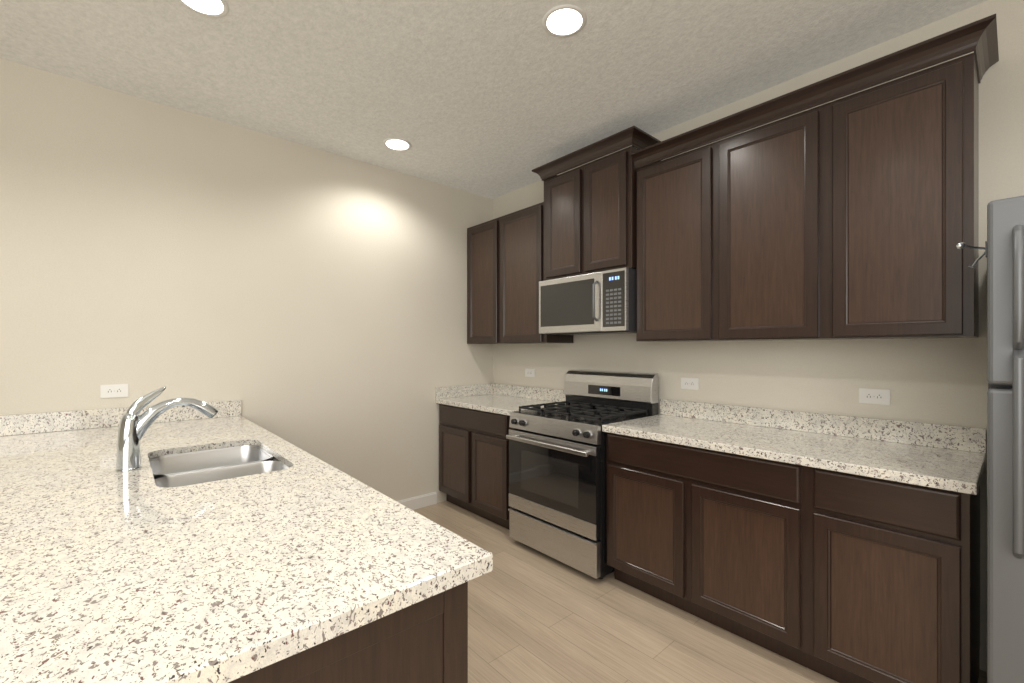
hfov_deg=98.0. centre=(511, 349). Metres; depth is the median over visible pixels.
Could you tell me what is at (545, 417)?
cooktop
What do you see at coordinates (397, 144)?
recessed light
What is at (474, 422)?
base cabinet
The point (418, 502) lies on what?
baseboard
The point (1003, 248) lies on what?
fridge
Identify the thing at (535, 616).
floor
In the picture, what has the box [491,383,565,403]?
backsplash
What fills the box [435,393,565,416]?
countertop
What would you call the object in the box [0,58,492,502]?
wall
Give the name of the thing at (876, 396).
electrical outlet
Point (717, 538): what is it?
base cabinet
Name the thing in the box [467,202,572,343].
upper cabinet
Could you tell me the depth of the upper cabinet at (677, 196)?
2.54 m
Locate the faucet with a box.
[115,386,217,471]
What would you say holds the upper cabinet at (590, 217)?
attached to the wall at (935, 380)
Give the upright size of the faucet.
0.292 m
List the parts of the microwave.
door, handle, panel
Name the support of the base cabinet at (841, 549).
on the floor
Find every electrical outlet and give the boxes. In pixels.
[100,384,127,397]
[525,369,534,376]
[681,378,698,389]
[859,388,889,404]
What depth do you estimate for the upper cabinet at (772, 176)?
2.17 m
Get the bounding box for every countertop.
[0,424,207,682]
[144,416,491,663]
[204,564,492,682]
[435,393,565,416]
[602,415,985,494]
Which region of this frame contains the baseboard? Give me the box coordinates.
[397,492,436,509]
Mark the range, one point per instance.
(557, 479)
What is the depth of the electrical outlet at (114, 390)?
2.50 m
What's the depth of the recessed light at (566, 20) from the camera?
1.96 m
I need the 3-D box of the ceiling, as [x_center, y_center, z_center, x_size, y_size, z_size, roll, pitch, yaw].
[-0.825,-1.503,-0.251,7.400,0.100,6.400,0,0,-41]
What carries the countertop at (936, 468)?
on the base cabinet at (717, 538)
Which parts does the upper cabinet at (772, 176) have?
door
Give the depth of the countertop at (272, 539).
1.03 m
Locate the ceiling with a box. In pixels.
[0,0,987,198]
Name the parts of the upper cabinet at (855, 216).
crown, door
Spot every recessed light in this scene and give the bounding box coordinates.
[178,0,228,17]
[383,138,411,150]
[542,4,586,36]
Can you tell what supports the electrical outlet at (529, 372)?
attached to the wall at (935, 380)
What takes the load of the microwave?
attached to the upper cabinet at (590, 217)
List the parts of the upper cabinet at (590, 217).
door, frame, crown, door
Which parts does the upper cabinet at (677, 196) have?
door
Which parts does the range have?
handle, door trim, door glass, drawer, door, panel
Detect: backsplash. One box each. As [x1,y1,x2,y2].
[0,400,240,435]
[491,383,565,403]
[660,399,985,450]
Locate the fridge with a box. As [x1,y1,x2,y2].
[955,195,1023,682]
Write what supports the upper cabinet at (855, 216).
attached to the wall at (935, 380)
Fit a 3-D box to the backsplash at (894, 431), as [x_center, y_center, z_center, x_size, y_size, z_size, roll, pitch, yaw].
[1.479,0.382,2.407,0.020,0.102,1.483,0,0,-41]
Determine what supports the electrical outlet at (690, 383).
attached to the wall at (935, 380)
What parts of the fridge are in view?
door, door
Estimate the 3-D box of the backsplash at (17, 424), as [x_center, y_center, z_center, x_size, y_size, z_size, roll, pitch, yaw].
[-2.208,0.382,2.512,1.180,0.102,0.021,0,0,-41]
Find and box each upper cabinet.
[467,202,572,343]
[532,126,661,280]
[630,122,717,341]
[718,79,825,340]
[826,22,981,339]
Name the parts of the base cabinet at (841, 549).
drawer, door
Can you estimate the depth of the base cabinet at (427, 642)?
0.83 m
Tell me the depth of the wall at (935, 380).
2.19 m
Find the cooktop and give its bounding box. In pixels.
[511,404,653,427]
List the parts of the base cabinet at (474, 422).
door, drawer, door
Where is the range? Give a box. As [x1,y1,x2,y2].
[506,370,658,578]
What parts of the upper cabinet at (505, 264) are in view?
door, door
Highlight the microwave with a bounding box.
[539,268,635,334]
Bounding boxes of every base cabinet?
[164,556,483,682]
[435,383,565,528]
[603,431,809,668]
[810,467,979,682]
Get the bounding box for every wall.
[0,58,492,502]
[493,0,1023,671]
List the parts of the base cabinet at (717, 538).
door, drawer, door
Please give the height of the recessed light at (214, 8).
0.007 m
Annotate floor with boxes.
[413,500,986,682]

